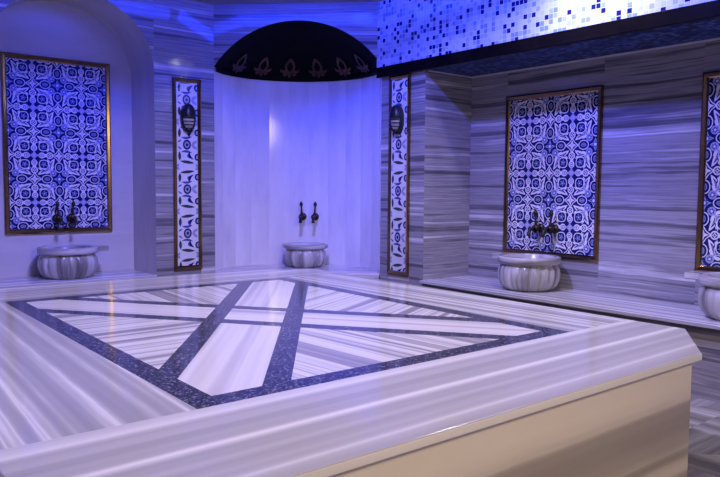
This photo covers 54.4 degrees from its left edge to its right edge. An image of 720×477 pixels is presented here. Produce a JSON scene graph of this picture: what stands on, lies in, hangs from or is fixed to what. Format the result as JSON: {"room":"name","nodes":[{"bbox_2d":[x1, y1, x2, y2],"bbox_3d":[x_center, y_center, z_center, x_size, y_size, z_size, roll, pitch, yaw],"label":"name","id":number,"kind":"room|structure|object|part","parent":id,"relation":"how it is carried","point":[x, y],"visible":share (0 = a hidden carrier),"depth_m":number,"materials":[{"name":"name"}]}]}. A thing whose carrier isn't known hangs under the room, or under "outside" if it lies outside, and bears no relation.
{"room":"spa","nodes":[
{"label":"spa","id":0,"kind":"room"},
{"bbox_2d":[0,0,156,277],"bbox_3d":[-2.811,-0.751,6.756,1.524,3.300,0.600,-3,5,-39],"label":"wall","id":1,"kind":"structure","parent":0,"point":[97,31],"depth_m":7.11,"materials":[{"name":"stone"}]},
{"bbox_2d":[0,51,112,234],"bbox_3d":[-2.991,-0.917,6.963,1.025,1.725,0.030,-3,5,-39],"label":"framed piece","id":2,"kind":"object","parent":1,"relation":"attached to","point":[56,116],"visible":0.97,"depth_m":6.94,"materials":[{"name":"tile"}]},
{"bbox_3d":[-3.370,-0.898,6.658,0.052,1.725,0.030,-3,5,-39],"label":"frame rail","id":3,"kind":"part","parent":2,"relation":"part of","materials":[{"name":"brown wood"}]},
{"bbox_3d":[-2.985,-1.751,6.904,1.025,0.052,0.030,-3,5,-39],"label":"frame rail","id":4,"kind":"part","parent":2,"relation":"part of","materials":[{"name":"brown wood"}]},
{"bbox_2d":[52,201,63,225],"bbox_3d":[-2.966,-0.253,6.904,0.085,0.243,0.199,-3,5,-39],"label":"tap","id":5,"kind":"object","parent":2,"relation":"attached to","point":[56,217],"visible":1,"depth_m":6.90,"materials":[{"name":"brown metal"}]},
{"bbox_3d":[-2.986,-0.298,6.916,0.048,0.154,0.042,-3,5,-39],"label":"handle","id":6,"kind":"part","parent":5,"relation":"part of","materials":[{"name":"brown metal"}]},
{"bbox_3d":[-2.938,-0.170,6.874,0.042,0.081,0.106,-3,5,-39],"label":"spout","id":7,"kind":"part","parent":5,"relation":"part of","materials":[{"name":"brown metal"}]},
{"bbox_3d":[-2.998,-0.083,7.022,1.025,0.052,0.030,-3,5,-39],"label":"frame rail","id":8,"kind":"part","parent":2,"relation":"part of","materials":[{"name":"brown metal"}]},
{"bbox_2d":[66,200,77,224],"bbox_3d":[-2.861,-0.258,6.989,0.085,0.243,0.199,-3,5,-39],"label":"tap","id":9,"kind":"object","parent":2,"relation":"attached to","point":[71,217],"visible":1,"depth_m":6.99,"materials":[{"name":"brown metal"}]},
{"bbox_3d":[-2.872,-0.304,7.008,0.048,0.154,0.042,-3,5,-39],"label":"handle","id":10,"kind":"part","parent":9,"relation":"part of","materials":[{"name":"brown metal"}]},
{"bbox_3d":[-2.833,-0.175,6.958,0.042,0.081,0.106,-3,5,-39],"label":"spout","id":11,"kind":"part","parent":9,"relation":"part of","materials":[{"name":"brown metal"}]},
{"bbox_3d":[-2.613,-0.936,7.269,0.052,1.725,0.030,-3,5,-39],"label":"frame rail","id":12,"kind":"part","parent":2,"relation":"part of","materials":[{"name":"brown wood"}]},
{"bbox_2d":[0,0,214,276],"bbox_3d":[-3.182,-0.706,6.072,4.230,3.300,0.001,-3,5,-39],"label":"wall","id":13,"kind":"structure","parent":0,"point":[179,34],"depth_m":7.09,"materials":[{"name":"stone"}]},
{"bbox_2d":[172,77,201,269],"bbox_3d":[-1.774,-0.655,7.201,0.309,1.955,0.025,-3,5,-39],"label":"tile strip","id":14,"kind":"object","parent":13,"relation":"attached to","point":[187,155],"visible":0.94,"depth_m":7.20,"materials":[{"name":"white tile"}]},
{"bbox_3d":[-1.876,-0.650,7.118,0.045,1.955,0.025,-3,5,-39],"label":"frame rail","id":15,"kind":"part","parent":14,"relation":"part of","materials":[{"name":"brown metal"}]},
{"bbox_3d":[-1.766,-1.607,7.133,0.309,0.045,0.025,-3,5,-39],"label":"frame rail","id":16,"kind":"part","parent":14,"relation":"part of","materials":[{"name":"brown wood"}]},
{"bbox_2d":[180,104,195,132],"bbox_3d":[-1.736,-1.225,7.118,0.157,0.292,0.106,-3,5,-39],"label":"wall lamp","id":17,"kind":"object","parent":14,"relation":"attached to","point":[187,114],"visible":1,"depth_m":7.09,"materials":[{"name":"black metal"}]},
{"bbox_3d":[-1.732,-1.224,7.112,0.125,0.232,0.050,-3,5,-39],"label":"glass","id":18,"kind":"part","parent":17,"relation":"part of","materials":[{"name":"white glass"}]},
{"bbox_2d":[182,104,195,116],"bbox_3d":[-1.722,-1.302,7.095,0.150,0.135,0.061,-3,5,-39],"label":"hood","id":19,"kind":"object","parent":17,"relation":"attached to","point":[188,110],"depth_m":7.08,"materials":[{"name":"black paint"}]},
{"bbox_3d":[-1.781,0.298,7.268,0.309,0.045,0.025,-3,5,-39],"label":"frame rail","id":20,"kind":"part","parent":14,"relation":"part of","materials":[{"name":"brown wood"}]},
{"bbox_3d":[-1.671,-0.660,7.284,0.045,1.955,0.025,-3,5,-39],"label":"frame rail","id":21,"kind":"part","parent":14,"relation":"part of","materials":[{"name":"brown wood"}]},
{"bbox_2d":[191,0,383,21],"bbox_3d":[0.239,-2.664,3.245,6.150,1.060,8.450,-3,5,-39],"label":"ceiling","id":22,"kind":"structure","parent":0,"point":[213,2],"depth_m":7.15,"materials":[{"name":"paint"}]},
{"bbox_2d":[213,2,377,65],"bbox_3d":[-0.650,-2.104,7.231,1.761,0.635,0.001,1,4,5],"label":"wall","id":23,"kind":"structure","parent":0,"point":[232,22],"depth_m":7.22,"materials":[{"name":"stone"}]},
{"bbox_2d":[214,67,381,278],"bbox_3d":[-0.629,-0.485,7.740,1.761,2.665,0.790,1,4,5],"label":"niche","id":24,"kind":"object","parent":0,"point":[279,146],"visible":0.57,"depth_m":7.97,"materials":[{"name":"stone"}]},
{"bbox_2d":[214,20,376,81],"bbox_3d":[-0.617,-2.024,7.631,1.761,0.510,0.790,1,4,5],"label":"dome","id":25,"kind":"object","parent":24,"relation":"attached to","point":[300,50],"visible":0.98,"depth_m":7.69,"materials":[{"name":"black paint"}]},
{"bbox_2d":[299,202,306,222],"bbox_3d":[-0.670,-0.305,8.034,0.085,0.243,0.199,1,4,5],"label":"tap","id":26,"kind":"object","parent":24,"relation":"attached to","point":[302,216],"visible":1,"depth_m":8.04,"materials":[{"name":"brown metal"}]},
{"bbox_2d":[311,201,318,222],"bbox_3d":[-0.526,-0.303,8.022,0.085,0.243,0.199,1,4,5],"label":"tap","id":27,"kind":"object","parent":24,"relation":"attached to","point":[315,216],"visible":1,"depth_m":8.03,"materials":[{"name":"brown metal"}]},
{"bbox_3d":[-0.518,-0.349,8.042,0.048,0.154,0.042,1,4,5],"label":"handle","id":28,"kind":"part","parent":27,"relation":"part of","materials":[{"name":"brown metal"}]},
{"bbox_2d":[380,70,425,285],"bbox_3d":[0.417,-0.364,7.028,0.001,2.540,0.644,-3,5,-39],"label":"wall pillar","id":29,"kind":"structure","parent":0,"point":[418,79],"depth_m":6.89,"materials":[{"name":"stone"}]},
{"bbox_2d":[387,73,410,276],"bbox_3d":[0.388,-0.628,7.026,0.025,2.000,0.309,-3,5,-39],"label":"tile strip","id":30,"kind":"object","parent":29,"relation":"attached to","point":[399,85],"visible":0.95,"depth_m":7.02,"materials":[{"name":"white tile"}]},
{"bbox_3d":[0.305,-0.636,7.129,0.025,2.000,0.045,-3,5,-39],"label":"frame rail","id":31,"kind":"part","parent":30,"relation":"part of","materials":[{"name":"brown wood"}]},
{"bbox_2d":[389,105,403,134],"bbox_3d":[0.348,-1.183,6.957,0.106,0.292,0.157,-3,5,-39],"label":"wall lamp","id":32,"kind":"object","parent":30,"relation":"attached to","point":[396,115],"visible":1,"depth_m":6.92,"materials":[{"name":"black metal"}]},
{"bbox_2d":[389,105,400,118],"bbox_3d":[0.331,-1.260,6.937,0.061,0.135,0.150,-3,5,-39],"label":"hood","id":33,"kind":"object","parent":32,"relation":"attached to","point":[395,112],"depth_m":6.91,"materials":[{"name":"black paint"}]},
{"bbox_3d":[0.342,-1.181,6.953,0.050,0.232,0.125,-3,5,-39],"label":"glass","id":34,"kind":"part","parent":32,"relation":"part of","materials":[{"name":"white glass"}]},
{"bbox_3d":[0.380,0.347,7.095,0.025,0.046,0.309,-3,5,-39],"label":"frame rail","id":35,"kind":"part","parent":30,"relation":"part of","materials":[{"name":"brown wood"}]},
{"bbox_3d":[0.396,-1.602,6.957,0.025,0.046,0.309,-3,5,-39],"label":"frame rail","id":36,"kind":"part","parent":30,"relation":"part of","materials":[{"name":"brown metal"}]},
{"bbox_3d":[0.471,-0.620,6.924,0.025,2.000,0.045,-3,5,-39],"label":"frame rail","id":37,"kind":"part","parent":30,"relation":"part of","materials":[{"name":"brown metal"}]},
{"bbox_2d":[377,0,719,305],"bbox_3d":[2.717,-0.559,4.657,0.685,3.300,7.270,-3,5,-39],"label":"wall","id":38,"kind":"structure","parent":0,"point":[653,98],"depth_m":5.94,"materials":[{"name":"stone"}]},
{"bbox_2d":[376,0,719,77],"bbox_3d":[2.467,-1.482,4.380,0.042,0.104,7.265,-3,5,-39],"label":"trim","id":39,"kind":"structure","parent":38,"relation":"attached to","point":[711,9],"depth_m":5.42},
{"bbox_2d":[503,85,603,261],"bbox_3d":[1.732,-0.582,6.396,0.030,1.508,1.037,-3,5,-39],"label":"framed piece","id":40,"kind":"object","parent":38,"relation":"attached to","point":[553,139],"visible":0.99,"depth_m":6.34,"materials":[{"name":"tile"}]},
{"bbox_3d":[1.423,-0.611,6.778,0.030,1.508,0.052,-3,5,-39],"label":"frame rail","id":41,"kind":"part","parent":40,"relation":"part of","materials":[{"name":"brown wood"}]},
{"bbox_2d":[526,209,544,235],"bbox_3d":[1.600,-0.148,6.424,0.199,0.243,0.085,-3,5,-39],"label":"tap","id":42,"kind":"object","parent":40,"relation":"attached to","point":[536,227],"visible":0.97,"depth_m":6.43,"materials":[{"name":"brown metal"}]},
{"bbox_3d":[1.564,-0.066,6.401,0.106,0.081,0.042,-3,5,-39],"label":"spout","id":43,"kind":"part","parent":42,"relation":"part of","materials":[{"name":"brown metal"}]},
{"bbox_3d":[1.616,-0.193,6.441,0.042,0.154,0.048,-3,5,-39],"label":"handle","id":44,"kind":"part","parent":42,"relation":"part of","materials":[{"name":"brown metal"}]},
{"bbox_2d":[540,210,558,236],"bbox_3d":[1.698,-0.139,6.304,0.199,0.243,0.085,-3,5,-39],"label":"tap","id":45,"kind":"object","parent":40,"relation":"attached to","point":[550,228],"visible":1,"depth_m":6.30,"materials":[{"name":"brown metal"}]},
{"bbox_3d":[1.661,-0.056,6.281,0.106,0.081,0.042,-3,5,-39],"label":"spout","id":46,"kind":"part","parent":45,"relation":"part of","materials":[{"name":"brown metal"}]},
{"bbox_3d":[1.721,-0.183,6.312,0.042,0.154,0.048,-3,5,-39],"label":"handle","id":47,"kind":"part","parent":45,"relation":"part of","materials":[{"name":"brown metal"}]},
{"bbox_3d":[1.726,0.144,6.447,0.030,0.052,1.037,-3,5,-39],"label":"frame rail","id":48,"kind":"part","parent":40,"relation":"part of","materials":[{"name":"brown wood"}]},
{"bbox_3d":[1.738,-1.308,6.344,0.030,0.052,1.037,-3,5,-39],"label":"frame rail","id":49,"kind":"part","parent":40,"relation":"part of","materials":[{"name":"brown wood"}]},
{"bbox_3d":[2.042,-0.552,6.014,0.030,1.508,0.052,-3,5,-39],"label":"frame rail","id":50,"kind":"part","parent":40,"relation":"part of","materials":[{"name":"brown wood"}]},
{"bbox_2d":[428,38,719,77],"bbox_3d":[2.964,-1.421,4.350,0.620,0.014,6.586,-3,5,-39],"label":"trim","id":51,"kind":"structure","parent":38,"relation":"attached to","point":[714,39],"depth_m":6.04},
{"bbox_2d":[695,71,719,271],"bbox_3d":[2.914,-0.469,4.939,0.030,1.508,1.037,-3,5,-39],"label":"framed piece","id":52,"kind":"object","parent":38,"relation":"attached to","point":[707,251],"visible":1,"depth_m":5.28,"materials":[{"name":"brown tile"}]},
{"bbox_3d":[2.604,-0.499,5.321,0.030,1.508,0.052,-3,5,-39],"label":"frame rail","id":53,"kind":"part","parent":52,"relation":"part of","materials":[{"name":"brown metal"}]},
{"bbox_3d":[2.908,0.257,4.991,0.030,0.052,1.037,-3,5,-39],"label":"frame rail","id":54,"kind":"part","parent":52,"relation":"part of","materials":[{"name":"brown wood"}]},
{"bbox_3d":[2.920,-1.195,4.888,0.030,0.052,1.037,-3,5,-39],"label":"frame rail","id":55,"kind":"part","parent":52,"relation":"part of","materials":[{"name":"brown wood"}]},
{"bbox_2d":[687,395,719,476],"bbox_3d":[0.187,1.128,3.915,6.820,0.001,9.300,-3,5,-39],"label":"floor","id":56,"kind":"structure","parent":0,"point":[704,423],"depth_m":3.98,"materials":[{"name":"stone"}]},
{"bbox_2d":[0,269,156,288],"bbox_3d":[-2.814,0.636,6.846,1.478,0.520,0.617,-3,5,-39],"label":"bench","id":57,"kind":"object","parent":56,"relation":"on","point":[11,282],"visible":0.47,"depth_m":6.70,"materials":[{"name":"white stone"}]},
{"bbox_2d":[37,244,108,279],"bbox_3d":[-2.838,0.226,6.844,0.550,0.298,0.605,1,4,13],"label":"basin","id":58,"kind":"object","parent":57,"relation":"on","point":[72,261],"visible":1,"depth_m":6.62,"materials":[{"name":"stone"}]},
{"bbox_3d":[-2.844,0.261,6.820,0.552,0.232,0.544,-3,5,-39],"label":"bowl","id":59,"kind":"part","parent":58,"relation":"part of","materials":[{"name":"stone"}]},
{"bbox_2d":[216,264,378,278],"bbox_3d":[-0.637,0.585,7.814,1.750,0.520,0.785,1,4,5],"label":"bench","id":60,"kind":"object","parent":56,"relation":"on","point":[351,270],"visible":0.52,"depth_m":7.67,"materials":[{"name":"white stone"}]},
{"bbox_2d":[282,242,327,267],"bbox_3d":[-0.622,0.187,7.934,0.474,0.256,0.473,4,5,42],"label":"basin","id":61,"kind":"object","parent":60,"relation":"on","point":[297,254],"visible":1,"depth_m":7.75,"materials":[{"name":"stone"}]},
{"bbox_3d":[-0.622,0.215,7.936,0.474,0.200,0.468,1,4,5],"label":"bowl","id":62,"kind":"part","parent":61,"relation":"part of","materials":[{"name":"stone"}]},
{"bbox_3d":[-0.638,0.599,7.812,1.740,0.492,0.780,1,4,5],"label":"panel","id":63,"kind":"part","parent":60,"relation":"part of","materials":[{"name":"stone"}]},
{"bbox_2d":[0,269,701,476],"bbox_3d":[-0.626,0.779,4.146,3.383,0.650,4.138,-3,5,-39],"label":"platform","id":64,"kind":"object","parent":56,"relation":"on","point":[267,372],"visible":1,"depth_m":2.88,"materials":[{"name":"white stone"}]},
{"bbox_3d":[0.641,0.918,2.586,2.329,0.614,0.030,-3,5,-39],"label":"panel","id":65,"kind":"part","parent":64,"relation":"part of","materials":[{"name":"stone"}]},
{"bbox_2d":[419,275,719,400],"bbox_3d":[2.913,0.848,4.487,0.698,0.520,6.572,-3,5,-39],"label":"bench","id":66,"kind":"object","parent":56,"relation":"on","point":[704,330],"visible":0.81,"depth_m":5.31,"materials":[{"name":"grey stone"}]},
{"bbox_2d":[492,253,560,291],"bbox_3d":[1.505,0.301,6.271,0.550,0.298,0.606,0,4,-1],"label":"basin","id":67,"kind":"object","parent":66,"relation":"on","point":[524,272],"visible":1,"depth_m":6.03,"materials":[{"name":"stone"}]},
{"bbox_3d":[1.505,0.336,6.246,0.544,0.232,0.552,-3,5,-39],"label":"bowl","id":68,"kind":"part","parent":67,"relation":"part of","materials":[{"name":"stone"}]},
{"bbox_3d":[2.915,0.603,4.470,0.698,0.028,6.572,-3,5,-39],"label":"seat","id":69,"kind":"part","parent":66,"relation":"part of","materials":[{"name":"stone"}]},
{"bbox_2d":[684,271,719,319],"bbox_3d":[2.640,0.409,4.871,0.550,0.298,0.606,0,4,-1],"label":"basin","id":70,"kind":"object","parent":66,"relation":"on","point":[709,292],"visible":1,"depth_m":4.80,"materials":[{"name":"stone"}]},
{"bbox_3d":[2.640,0.444,4.846,0.544,0.232,0.552,-3,5,-39],"label":"bowl","id":71,"kind":"part","parent":70,"relation":"part of","materials":[{"name":"stone"}]}
]}

